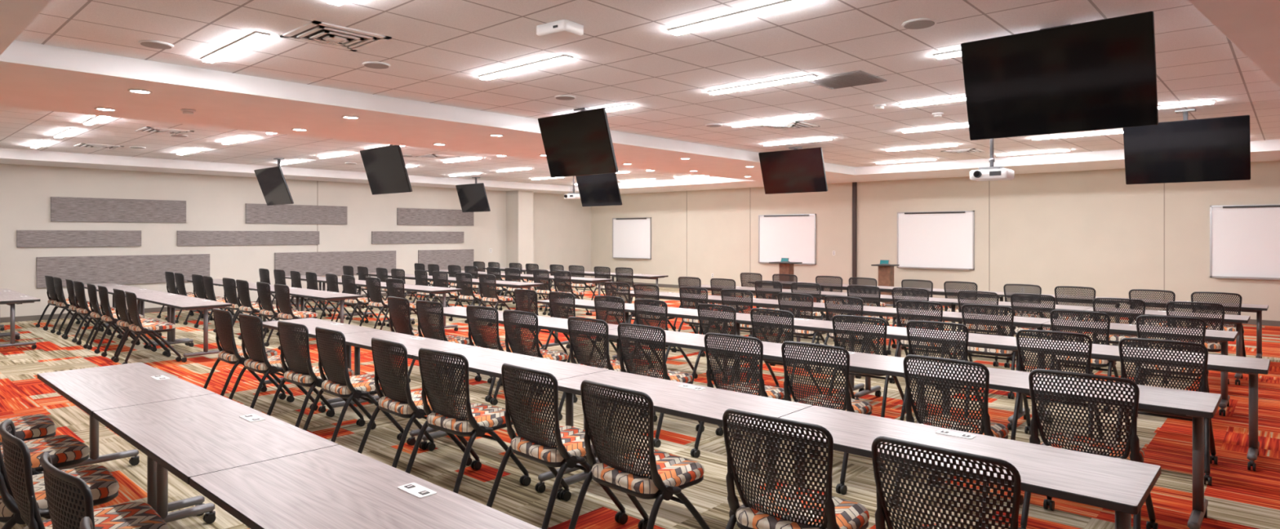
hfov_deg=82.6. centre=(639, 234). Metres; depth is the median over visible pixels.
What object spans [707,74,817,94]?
recessed light
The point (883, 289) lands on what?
table
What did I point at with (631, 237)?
whiteboard
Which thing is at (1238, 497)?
floor
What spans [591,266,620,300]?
chair
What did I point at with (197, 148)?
recessed light
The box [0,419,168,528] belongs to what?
chair
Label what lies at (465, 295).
chair
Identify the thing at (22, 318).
baseboard
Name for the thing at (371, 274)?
table
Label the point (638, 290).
chair
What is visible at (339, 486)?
table
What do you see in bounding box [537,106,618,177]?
television
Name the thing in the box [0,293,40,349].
table
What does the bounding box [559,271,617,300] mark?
table
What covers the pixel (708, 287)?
table
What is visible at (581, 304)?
table
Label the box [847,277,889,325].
chair
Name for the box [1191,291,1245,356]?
chair
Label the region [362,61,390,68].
ceiling speaker
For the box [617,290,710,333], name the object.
table
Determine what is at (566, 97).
ceiling speaker
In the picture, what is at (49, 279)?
chair
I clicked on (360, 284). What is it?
table
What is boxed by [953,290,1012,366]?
chair
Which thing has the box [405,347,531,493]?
chair
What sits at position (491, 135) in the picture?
recessed light
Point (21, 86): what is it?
ceiling soffit
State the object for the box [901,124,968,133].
recessed light
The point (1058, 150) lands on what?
recessed light
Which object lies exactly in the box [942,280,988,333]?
chair
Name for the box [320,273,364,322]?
chair
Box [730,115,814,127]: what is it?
recessed light
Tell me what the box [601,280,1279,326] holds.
baseboard
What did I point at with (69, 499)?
chair back
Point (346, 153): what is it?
recessed light
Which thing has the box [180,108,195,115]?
smoke detector
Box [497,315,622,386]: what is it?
table
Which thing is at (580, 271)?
chair
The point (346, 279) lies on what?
chair
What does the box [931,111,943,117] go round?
smoke detector
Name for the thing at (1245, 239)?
whiteboard
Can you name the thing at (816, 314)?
chair
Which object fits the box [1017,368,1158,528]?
chair
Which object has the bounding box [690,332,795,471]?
chair
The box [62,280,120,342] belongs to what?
chair
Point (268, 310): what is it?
chair
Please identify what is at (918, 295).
chair
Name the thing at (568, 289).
chair
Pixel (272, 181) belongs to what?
television
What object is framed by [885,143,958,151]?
recessed light
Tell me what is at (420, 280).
chair
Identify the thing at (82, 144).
air diffuser
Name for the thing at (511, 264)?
chair
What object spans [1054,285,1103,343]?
chair
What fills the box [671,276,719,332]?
chair
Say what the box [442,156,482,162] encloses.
recessed light
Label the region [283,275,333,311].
table
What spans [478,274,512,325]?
chair
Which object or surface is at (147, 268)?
wall panel
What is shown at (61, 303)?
chair
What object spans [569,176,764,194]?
ceiling soffit
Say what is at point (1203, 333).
chair
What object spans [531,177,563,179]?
recessed light
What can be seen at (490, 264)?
chair
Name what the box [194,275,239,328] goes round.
chair
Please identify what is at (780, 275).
chair
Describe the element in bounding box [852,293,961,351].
table
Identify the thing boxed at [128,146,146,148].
ceiling speaker
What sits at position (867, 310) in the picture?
table
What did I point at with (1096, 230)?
wall
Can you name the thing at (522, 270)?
table
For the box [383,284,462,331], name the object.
table
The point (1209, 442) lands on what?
chair
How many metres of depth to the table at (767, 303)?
10.52 m
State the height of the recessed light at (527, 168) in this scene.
0.029 m
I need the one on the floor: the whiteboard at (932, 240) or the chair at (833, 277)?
the chair at (833, 277)
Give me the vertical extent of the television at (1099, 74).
0.785 m
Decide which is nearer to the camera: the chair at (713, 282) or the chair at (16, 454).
the chair at (16, 454)
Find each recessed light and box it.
[30,139,51,147]
[53,128,79,137]
[82,115,110,124]
[94,107,116,111]
[127,88,152,93]
[176,147,204,155]
[200,31,270,62]
[221,135,257,144]
[280,159,306,164]
[291,128,307,131]
[318,151,353,158]
[324,0,351,5]
[341,115,359,119]
[405,164,417,167]
[432,142,445,145]
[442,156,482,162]
[449,172,479,176]
[478,54,573,79]
[488,133,503,136]
[495,167,531,172]
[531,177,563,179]
[605,103,635,111]
[616,171,630,173]
[620,177,654,182]
[667,0,822,35]
[675,175,708,177]
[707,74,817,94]
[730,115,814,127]
[762,137,832,146]
[875,158,936,164]
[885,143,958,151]
[897,96,965,107]
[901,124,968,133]
[933,49,961,58]
[995,149,1071,155]
[1031,130,1123,140]
[1157,99,1215,108]
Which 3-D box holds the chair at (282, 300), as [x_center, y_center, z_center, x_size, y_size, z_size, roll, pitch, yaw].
[-5.264,1.224,11.090,0.574,0.953,0.655,0,0,42]
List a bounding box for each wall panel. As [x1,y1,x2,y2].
[16,230,141,247]
[36,253,209,288]
[50,196,186,222]
[177,231,319,245]
[245,203,346,224]
[274,250,395,275]
[371,231,463,244]
[396,208,473,225]
[417,248,473,270]
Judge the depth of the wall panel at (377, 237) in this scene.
20.54 m
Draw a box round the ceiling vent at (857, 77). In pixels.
[804,70,886,88]
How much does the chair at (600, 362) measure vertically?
0.953 m
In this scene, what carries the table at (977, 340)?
on the floor
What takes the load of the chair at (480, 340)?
on the floor
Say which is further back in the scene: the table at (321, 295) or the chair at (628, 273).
the chair at (628, 273)
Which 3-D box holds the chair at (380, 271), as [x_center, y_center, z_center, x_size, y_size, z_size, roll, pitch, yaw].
[-5.660,1.224,16.462,0.574,0.953,0.655,0,0,44]
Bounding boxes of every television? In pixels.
[253,157,293,205]
[360,144,412,195]
[455,177,490,212]
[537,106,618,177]
[575,173,622,206]
[758,146,827,194]
[960,10,1158,140]
[1123,108,1250,184]
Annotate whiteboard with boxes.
[612,217,651,259]
[758,213,816,264]
[897,210,974,270]
[1209,204,1279,279]
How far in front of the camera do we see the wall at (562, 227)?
17.04 m
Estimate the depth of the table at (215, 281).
15.17 m
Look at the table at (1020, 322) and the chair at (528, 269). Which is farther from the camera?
the chair at (528, 269)
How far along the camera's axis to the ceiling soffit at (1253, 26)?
5.74 m
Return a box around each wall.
[0,163,591,317]
[591,160,1279,320]
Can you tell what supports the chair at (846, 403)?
on the floor
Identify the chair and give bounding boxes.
[0,414,56,444]
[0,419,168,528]
[0,435,89,475]
[0,446,119,528]
[35,275,85,328]
[43,276,95,333]
[56,279,108,337]
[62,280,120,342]
[75,283,134,348]
[80,516,93,528]
[86,285,148,353]
[101,288,167,360]
[112,290,181,364]
[156,271,199,319]
[166,272,213,323]
[182,274,226,325]
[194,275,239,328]
[203,307,286,399]
[213,277,266,332]
[228,313,318,410]
[232,279,278,339]
[256,268,293,308]
[256,281,302,340]
[264,284,317,350]
[266,320,365,427]
[271,269,307,311]
[289,271,325,316]
[302,326,406,442]
[304,271,340,319]
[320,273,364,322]
[335,275,382,325]
[336,265,369,306]
[351,266,385,308]
[357,337,471,467]
[359,276,407,328]
[369,267,387,311]
[379,278,417,329]
[384,268,418,311]
[387,296,447,379]
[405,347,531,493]
[408,262,433,300]
[408,300,481,382]
[409,270,442,315]
[422,263,455,302]
[427,271,463,316]
[448,265,478,305]
[448,272,486,323]
[455,305,536,402]
[458,266,495,305]
[473,261,500,294]
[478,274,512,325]
[481,266,515,309]
[486,262,514,296]
[486,363,627,528]
[489,309,577,412]
[498,267,534,310]
[506,262,534,293]
[514,288,567,354]
[525,263,547,298]
[531,269,566,315]
[544,291,602,362]
[546,264,577,299]
[547,270,589,317]
[558,316,648,420]
[568,265,595,299]
[568,379,710,528]
[590,295,652,366]
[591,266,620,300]
[597,281,635,341]
[604,323,704,447]
[615,266,643,303]
[631,298,697,378]
[632,284,675,331]
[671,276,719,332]
[671,286,719,356]
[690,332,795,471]
[691,303,765,385]
[710,278,751,334]
[716,288,768,362]
[722,408,869,528]
[737,272,771,314]
[746,307,821,395]
[748,280,796,339]
[769,292,827,370]
[772,274,809,318]
[775,341,885,494]
[791,282,834,344]
[813,275,853,322]
[817,295,878,378]
[828,315,906,417]
[841,284,896,351]
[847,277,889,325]
[871,435,1021,528]
[886,287,941,355]
[888,300,951,389]
[888,354,1023,528]
[900,320,982,421]
[901,279,939,321]
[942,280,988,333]
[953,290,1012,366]
[955,303,1016,399]
[1003,284,1049,338]
[1004,293,1070,370]
[1010,328,1104,440]
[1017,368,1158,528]
[1045,309,1119,413]
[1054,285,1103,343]
[1090,297,1151,383]
[1115,337,1217,485]
[1126,288,1179,350]
[1130,315,1209,417]
[1161,301,1229,385]
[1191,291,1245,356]
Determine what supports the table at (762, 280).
on the floor
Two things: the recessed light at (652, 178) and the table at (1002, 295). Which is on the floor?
the table at (1002, 295)
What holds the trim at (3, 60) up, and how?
attached to the ceiling
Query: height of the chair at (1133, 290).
0.953 m
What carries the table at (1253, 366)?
on the floor
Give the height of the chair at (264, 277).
0.953 m
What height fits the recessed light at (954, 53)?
0.029 m
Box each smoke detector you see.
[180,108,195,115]
[873,103,885,110]
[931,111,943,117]
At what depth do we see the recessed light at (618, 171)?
17.85 m
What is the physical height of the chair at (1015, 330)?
0.953 m
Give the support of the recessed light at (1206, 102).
in the ceiling
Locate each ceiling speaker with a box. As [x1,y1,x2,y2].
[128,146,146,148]
[137,40,173,48]
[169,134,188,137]
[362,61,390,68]
[402,154,413,156]
[554,94,575,100]
[705,123,722,127]
[902,17,937,29]
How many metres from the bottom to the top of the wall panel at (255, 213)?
0.470 m
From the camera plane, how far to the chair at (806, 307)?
9.27 m
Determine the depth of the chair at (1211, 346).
8.02 m
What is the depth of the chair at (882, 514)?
2.57 m
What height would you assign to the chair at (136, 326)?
0.953 m
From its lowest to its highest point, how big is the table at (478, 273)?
0.745 m
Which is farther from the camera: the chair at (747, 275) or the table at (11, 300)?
the chair at (747, 275)
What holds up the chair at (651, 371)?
on the floor
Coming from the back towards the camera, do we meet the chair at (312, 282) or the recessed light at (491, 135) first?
the chair at (312, 282)
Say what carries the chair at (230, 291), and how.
on the floor
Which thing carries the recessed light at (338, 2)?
in the ceiling
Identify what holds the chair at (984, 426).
on the floor
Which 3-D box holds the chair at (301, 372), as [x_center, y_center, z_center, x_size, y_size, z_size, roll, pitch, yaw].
[-2.865,1.224,6.390,0.574,0.953,0.655,0,0,39]
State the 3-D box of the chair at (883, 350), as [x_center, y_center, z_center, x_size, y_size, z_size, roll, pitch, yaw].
[2.132,1.224,6.858,0.574,0.953,0.655,0,0,39]
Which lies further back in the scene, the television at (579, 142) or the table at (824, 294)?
the table at (824, 294)
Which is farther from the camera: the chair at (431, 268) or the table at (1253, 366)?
the chair at (431, 268)
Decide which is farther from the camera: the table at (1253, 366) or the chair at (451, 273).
the chair at (451, 273)
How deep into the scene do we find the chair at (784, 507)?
3.04 m
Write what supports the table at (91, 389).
on the floor
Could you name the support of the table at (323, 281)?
on the floor
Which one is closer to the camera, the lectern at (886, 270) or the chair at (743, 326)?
the chair at (743, 326)
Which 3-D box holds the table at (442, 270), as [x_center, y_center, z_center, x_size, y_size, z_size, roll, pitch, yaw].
[-4.948,1.327,19.135,1.597,0.745,0.610,0,0,42]
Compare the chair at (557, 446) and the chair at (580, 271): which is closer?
the chair at (557, 446)
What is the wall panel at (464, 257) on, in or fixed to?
attached to the wall at (562, 227)
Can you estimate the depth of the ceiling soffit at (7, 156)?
15.69 m
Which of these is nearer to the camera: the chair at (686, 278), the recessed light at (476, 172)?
the chair at (686, 278)
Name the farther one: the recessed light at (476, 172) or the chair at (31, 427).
the recessed light at (476, 172)
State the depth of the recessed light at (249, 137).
11.73 m
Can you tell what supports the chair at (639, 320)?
on the floor
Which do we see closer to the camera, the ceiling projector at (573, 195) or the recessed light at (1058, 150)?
the recessed light at (1058, 150)
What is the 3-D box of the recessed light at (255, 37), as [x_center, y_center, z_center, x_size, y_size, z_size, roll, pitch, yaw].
[-3.341,-1.524,5.983,1.250,0.029,0.100,0,0,42]
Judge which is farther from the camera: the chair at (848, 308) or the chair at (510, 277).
the chair at (510, 277)
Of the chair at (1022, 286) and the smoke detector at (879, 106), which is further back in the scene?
the chair at (1022, 286)
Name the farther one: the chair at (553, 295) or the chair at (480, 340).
the chair at (553, 295)
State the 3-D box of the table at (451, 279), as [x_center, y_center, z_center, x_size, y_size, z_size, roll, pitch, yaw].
[-3.848,1.327,15.580,1.597,0.745,0.610,0,0,42]
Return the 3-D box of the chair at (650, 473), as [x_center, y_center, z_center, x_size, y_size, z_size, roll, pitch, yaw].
[0.003,1.224,3.776,0.574,0.953,0.655,0,0,45]
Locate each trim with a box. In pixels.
[0,57,855,175]
[316,180,317,276]
[686,191,687,282]
[852,182,857,293]
[988,180,989,299]
[1164,182,1164,310]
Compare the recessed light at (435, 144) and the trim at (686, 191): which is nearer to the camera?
the recessed light at (435, 144)
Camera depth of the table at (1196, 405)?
4.28 m
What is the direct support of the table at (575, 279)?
on the floor
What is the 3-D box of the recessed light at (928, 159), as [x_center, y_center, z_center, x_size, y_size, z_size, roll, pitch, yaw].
[5.538,-1.524,15.213,1.250,0.029,0.100,0,0,42]
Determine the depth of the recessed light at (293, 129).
9.41 m
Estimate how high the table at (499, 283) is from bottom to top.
0.745 m
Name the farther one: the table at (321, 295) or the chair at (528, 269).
the chair at (528, 269)
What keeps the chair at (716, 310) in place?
on the floor
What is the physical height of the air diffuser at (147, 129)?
0.030 m
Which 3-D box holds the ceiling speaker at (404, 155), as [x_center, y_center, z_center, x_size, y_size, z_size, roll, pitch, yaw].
[-4.543,-1.532,14.213,0.240,0.016,0.240,0,0,42]
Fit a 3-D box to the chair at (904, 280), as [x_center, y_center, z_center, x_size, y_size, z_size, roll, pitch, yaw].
[4.704,1.224,12.209,0.574,0.953,0.655,0,0,41]
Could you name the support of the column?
on the floor
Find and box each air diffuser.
[73,142,124,149]
[135,126,194,135]
[280,20,391,51]
[416,154,459,159]
[760,120,819,130]
[940,148,985,154]
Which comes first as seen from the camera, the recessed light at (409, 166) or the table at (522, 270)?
the recessed light at (409, 166)
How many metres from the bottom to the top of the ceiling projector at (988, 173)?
0.930 m
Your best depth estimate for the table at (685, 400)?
4.28 m
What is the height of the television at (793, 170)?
0.805 m
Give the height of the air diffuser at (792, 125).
0.030 m
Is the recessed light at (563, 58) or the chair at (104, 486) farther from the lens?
the recessed light at (563, 58)
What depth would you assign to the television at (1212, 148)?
8.91 m
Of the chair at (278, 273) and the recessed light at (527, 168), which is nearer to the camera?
the chair at (278, 273)
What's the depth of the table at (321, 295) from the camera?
11.51 m
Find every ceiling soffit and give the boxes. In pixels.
[0,0,1279,180]
[0,40,892,183]
[0,147,579,194]
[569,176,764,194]
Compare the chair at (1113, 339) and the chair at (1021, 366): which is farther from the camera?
the chair at (1113, 339)
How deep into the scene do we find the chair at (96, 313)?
11.03 m
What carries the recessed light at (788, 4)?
in the ceiling
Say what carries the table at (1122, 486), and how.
on the floor
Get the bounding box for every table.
[0,288,19,338]
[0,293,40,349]
[37,362,214,515]
[78,283,134,330]
[93,393,337,524]
[96,287,159,338]
[120,291,191,349]
[147,297,232,362]
[186,278,228,320]
[189,444,541,528]
[213,282,275,321]
[248,285,317,321]
[262,317,380,413]
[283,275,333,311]
[289,289,363,323]
[311,278,368,319]
[328,329,475,445]
[345,281,410,325]
[356,272,409,301]
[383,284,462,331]
[389,274,450,307]
[413,346,608,493]
[425,269,478,300]
[427,276,480,308]
[429,306,523,383]
[462,271,515,304]
[472,280,543,311]
[484,266,533,294]
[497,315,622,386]
[500,273,554,310]
[521,268,568,275]
[537,297,641,359]
[543,276,612,315]
[544,369,812,499]
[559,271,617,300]
[591,326,764,435]
[602,272,668,306]
[616,305,744,381]
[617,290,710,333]
[688,284,774,331]
[691,295,797,341]
[716,313,867,396]
[725,342,943,478]
[750,280,832,319]
[754,405,1160,528]
[760,288,862,341]
[782,302,911,357]
[820,283,915,326]
[846,324,1039,430]
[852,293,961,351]
[896,309,1050,368]
[908,287,1010,336]
[918,363,1222,528]
[952,299,1091,365]
[1001,292,1128,345]
[1021,339,1270,471]
[1042,319,1238,416]
[1083,306,1250,385]
[1122,297,1268,358]
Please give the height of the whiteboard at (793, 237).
1.384 m
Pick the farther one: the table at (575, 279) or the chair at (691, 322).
the table at (575, 279)
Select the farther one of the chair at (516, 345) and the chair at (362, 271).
the chair at (362, 271)
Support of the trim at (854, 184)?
attached to the wall at (1096, 230)
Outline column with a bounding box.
[506,190,533,287]
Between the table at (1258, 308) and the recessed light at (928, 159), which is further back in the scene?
the recessed light at (928, 159)
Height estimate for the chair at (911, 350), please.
0.953 m
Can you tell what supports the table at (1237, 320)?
on the floor
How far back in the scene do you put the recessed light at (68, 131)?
10.91 m
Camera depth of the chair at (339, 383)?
5.80 m
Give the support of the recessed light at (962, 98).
in the ceiling
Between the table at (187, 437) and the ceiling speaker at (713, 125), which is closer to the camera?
the table at (187, 437)
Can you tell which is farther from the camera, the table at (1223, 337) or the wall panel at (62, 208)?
the wall panel at (62, 208)
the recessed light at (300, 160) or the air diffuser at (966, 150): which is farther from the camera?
the recessed light at (300, 160)
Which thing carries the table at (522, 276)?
on the floor
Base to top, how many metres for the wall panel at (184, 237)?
0.335 m
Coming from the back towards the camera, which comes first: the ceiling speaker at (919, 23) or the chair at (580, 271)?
the chair at (580, 271)
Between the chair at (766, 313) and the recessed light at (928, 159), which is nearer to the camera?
the chair at (766, 313)
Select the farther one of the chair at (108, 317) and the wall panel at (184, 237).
the wall panel at (184, 237)
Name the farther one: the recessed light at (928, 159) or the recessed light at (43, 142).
the recessed light at (928, 159)
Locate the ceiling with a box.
[0,0,1279,186]
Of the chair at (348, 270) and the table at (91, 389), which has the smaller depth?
the table at (91, 389)
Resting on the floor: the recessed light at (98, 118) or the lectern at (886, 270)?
the lectern at (886, 270)
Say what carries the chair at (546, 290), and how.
on the floor
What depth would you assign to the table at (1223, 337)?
7.15 m
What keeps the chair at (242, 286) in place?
on the floor
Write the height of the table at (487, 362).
0.745 m
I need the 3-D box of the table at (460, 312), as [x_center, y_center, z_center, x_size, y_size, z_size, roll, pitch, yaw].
[-2.055,1.327,8.973,1.597,0.745,0.610,0,0,42]
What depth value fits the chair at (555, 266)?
18.10 m
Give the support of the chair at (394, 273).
on the floor
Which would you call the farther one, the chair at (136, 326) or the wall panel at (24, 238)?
the wall panel at (24, 238)
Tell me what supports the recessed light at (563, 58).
in the ceiling
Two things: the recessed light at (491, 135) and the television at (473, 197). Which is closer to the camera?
the recessed light at (491, 135)
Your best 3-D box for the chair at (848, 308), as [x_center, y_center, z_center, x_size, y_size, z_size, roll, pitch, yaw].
[2.601,1.224,8.989,0.655,0.953,0.574,0,0,-45]
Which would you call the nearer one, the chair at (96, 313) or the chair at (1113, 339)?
the chair at (1113, 339)
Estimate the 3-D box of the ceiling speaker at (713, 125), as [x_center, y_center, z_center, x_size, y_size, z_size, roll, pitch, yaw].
[1.038,-1.532,10.248,0.240,0.016,0.240,0,0,42]
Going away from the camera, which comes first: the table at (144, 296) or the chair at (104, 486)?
the chair at (104, 486)
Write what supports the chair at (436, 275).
on the floor
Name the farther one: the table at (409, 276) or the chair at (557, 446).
the table at (409, 276)
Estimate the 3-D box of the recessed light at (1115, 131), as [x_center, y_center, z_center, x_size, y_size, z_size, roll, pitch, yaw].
[6.730,-1.524,11.237,1.250,0.029,0.100,0,0,42]
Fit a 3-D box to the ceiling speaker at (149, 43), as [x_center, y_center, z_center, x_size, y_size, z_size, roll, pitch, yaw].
[-3.909,-1.532,5.891,0.240,0.016,0.240,0,0,42]
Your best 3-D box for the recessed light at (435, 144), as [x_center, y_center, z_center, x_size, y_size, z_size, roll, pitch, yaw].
[-3.020,-1.354,10.977,0.200,0.012,0.200,0,0,42]
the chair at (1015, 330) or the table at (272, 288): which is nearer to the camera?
the chair at (1015, 330)
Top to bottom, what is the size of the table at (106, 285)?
0.745 m
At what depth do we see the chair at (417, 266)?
18.76 m
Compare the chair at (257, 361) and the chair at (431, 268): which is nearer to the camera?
the chair at (257, 361)
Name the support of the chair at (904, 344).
on the floor
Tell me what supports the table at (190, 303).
on the floor
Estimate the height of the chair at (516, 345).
0.953 m
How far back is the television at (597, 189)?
16.20 m
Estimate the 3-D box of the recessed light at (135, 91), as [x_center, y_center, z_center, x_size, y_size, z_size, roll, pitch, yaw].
[-4.740,-1.354,6.911,0.200,0.012,0.200,0,0,42]
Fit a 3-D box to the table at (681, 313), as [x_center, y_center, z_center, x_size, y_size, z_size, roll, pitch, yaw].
[0.486,1.327,9.130,1.597,0.745,0.610,0,0,42]
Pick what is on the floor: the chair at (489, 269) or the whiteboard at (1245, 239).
the chair at (489, 269)
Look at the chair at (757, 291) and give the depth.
11.76 m
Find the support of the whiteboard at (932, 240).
attached to the wall at (1096, 230)
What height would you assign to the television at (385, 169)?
0.865 m
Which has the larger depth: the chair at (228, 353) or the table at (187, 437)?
the chair at (228, 353)
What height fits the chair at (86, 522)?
0.953 m
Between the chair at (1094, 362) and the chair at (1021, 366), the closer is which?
the chair at (1021, 366)
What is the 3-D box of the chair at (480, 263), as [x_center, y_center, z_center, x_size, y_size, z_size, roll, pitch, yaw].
[-4.335,1.224,20.314,0.574,0.953,0.655,0,0,42]
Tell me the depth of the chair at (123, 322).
10.01 m
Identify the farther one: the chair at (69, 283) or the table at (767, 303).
the chair at (69, 283)
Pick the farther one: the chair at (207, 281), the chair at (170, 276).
the chair at (170, 276)
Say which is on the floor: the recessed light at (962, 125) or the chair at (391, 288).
the chair at (391, 288)
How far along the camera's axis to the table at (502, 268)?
20.64 m
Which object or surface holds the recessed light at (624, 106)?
in the ceiling
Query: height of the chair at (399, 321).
0.953 m
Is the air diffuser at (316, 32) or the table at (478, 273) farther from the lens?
the table at (478, 273)
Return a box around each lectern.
[768,257,802,289]
[871,259,899,306]
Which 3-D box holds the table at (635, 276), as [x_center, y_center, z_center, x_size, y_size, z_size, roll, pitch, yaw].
[-0.133,1.327,17.304,1.597,0.745,0.610,0,0,42]
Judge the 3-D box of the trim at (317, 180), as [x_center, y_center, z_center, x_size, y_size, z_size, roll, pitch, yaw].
[-8.195,0.120,18.521,0.006,2.960,0.016,0,0,42]
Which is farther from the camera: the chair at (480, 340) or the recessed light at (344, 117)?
the recessed light at (344, 117)
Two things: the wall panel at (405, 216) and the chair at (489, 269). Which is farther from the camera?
the wall panel at (405, 216)
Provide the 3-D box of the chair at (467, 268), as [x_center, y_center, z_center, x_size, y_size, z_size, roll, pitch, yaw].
[-3.884,1.224,17.408,0.574,0.953,0.655,0,0,42]
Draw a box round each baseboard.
[0,282,551,322]
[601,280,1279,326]
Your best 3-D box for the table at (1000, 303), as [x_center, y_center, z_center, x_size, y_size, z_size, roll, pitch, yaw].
[5.202,1.327,9.963,1.597,0.745,0.610,0,0,42]
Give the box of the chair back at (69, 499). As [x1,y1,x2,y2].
[39,452,94,528]
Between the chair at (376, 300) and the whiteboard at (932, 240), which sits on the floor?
the chair at (376, 300)
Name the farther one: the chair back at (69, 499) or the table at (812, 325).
the table at (812, 325)
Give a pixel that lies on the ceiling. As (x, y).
(437, 51)
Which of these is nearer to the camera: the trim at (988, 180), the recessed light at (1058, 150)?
the recessed light at (1058, 150)
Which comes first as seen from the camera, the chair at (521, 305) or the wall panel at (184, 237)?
the chair at (521, 305)
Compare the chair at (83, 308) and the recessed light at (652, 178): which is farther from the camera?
the recessed light at (652, 178)
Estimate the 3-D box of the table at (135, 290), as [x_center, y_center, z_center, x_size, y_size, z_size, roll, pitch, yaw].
[-8.786,1.327,12.501,1.597,0.745,0.610,0,0,42]
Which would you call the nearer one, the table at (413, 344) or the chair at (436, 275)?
the table at (413, 344)
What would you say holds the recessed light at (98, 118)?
in the ceiling
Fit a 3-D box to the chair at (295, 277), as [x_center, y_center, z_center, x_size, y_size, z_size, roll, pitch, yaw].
[-6.930,1.224,15.054,0.655,0.953,0.574,0,0,-45]
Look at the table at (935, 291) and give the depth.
12.19 m
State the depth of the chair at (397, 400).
5.17 m
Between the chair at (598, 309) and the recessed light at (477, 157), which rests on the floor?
the chair at (598, 309)
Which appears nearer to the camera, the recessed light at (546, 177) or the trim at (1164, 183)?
the trim at (1164, 183)
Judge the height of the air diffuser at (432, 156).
0.030 m
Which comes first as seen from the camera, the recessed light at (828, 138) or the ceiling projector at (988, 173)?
the ceiling projector at (988, 173)
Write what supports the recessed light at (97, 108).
in the ceiling
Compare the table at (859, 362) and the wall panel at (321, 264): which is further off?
the wall panel at (321, 264)
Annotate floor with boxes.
[0,283,1279,528]
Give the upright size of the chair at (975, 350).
0.953 m
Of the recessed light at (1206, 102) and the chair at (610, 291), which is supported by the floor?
the chair at (610, 291)
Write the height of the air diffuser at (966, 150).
0.030 m
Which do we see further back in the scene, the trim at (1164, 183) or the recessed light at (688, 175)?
the recessed light at (688, 175)
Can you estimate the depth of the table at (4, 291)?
12.16 m
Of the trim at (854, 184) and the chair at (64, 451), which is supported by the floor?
the chair at (64, 451)
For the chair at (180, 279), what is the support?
on the floor
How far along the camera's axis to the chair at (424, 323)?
8.24 m
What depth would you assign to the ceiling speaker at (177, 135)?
11.29 m
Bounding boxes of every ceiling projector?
[564,176,580,199]
[969,138,1013,181]
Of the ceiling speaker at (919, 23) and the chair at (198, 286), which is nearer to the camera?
the ceiling speaker at (919, 23)
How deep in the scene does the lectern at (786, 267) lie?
18.89 m
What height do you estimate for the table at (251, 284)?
0.745 m
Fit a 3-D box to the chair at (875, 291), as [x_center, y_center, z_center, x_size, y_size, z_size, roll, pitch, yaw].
[3.403,1.224,10.845,0.574,0.953,0.655,0,0,42]
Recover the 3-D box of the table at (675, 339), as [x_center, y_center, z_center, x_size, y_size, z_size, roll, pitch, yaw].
[0.320,1.327,6.827,1.597,0.745,0.610,0,0,42]
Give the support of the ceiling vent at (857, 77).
in the ceiling
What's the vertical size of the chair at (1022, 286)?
0.953 m
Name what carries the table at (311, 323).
on the floor
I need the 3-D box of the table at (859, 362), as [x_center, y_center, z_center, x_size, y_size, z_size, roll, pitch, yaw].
[1.507,1.327,5.755,1.597,0.745,0.610,0,0,42]

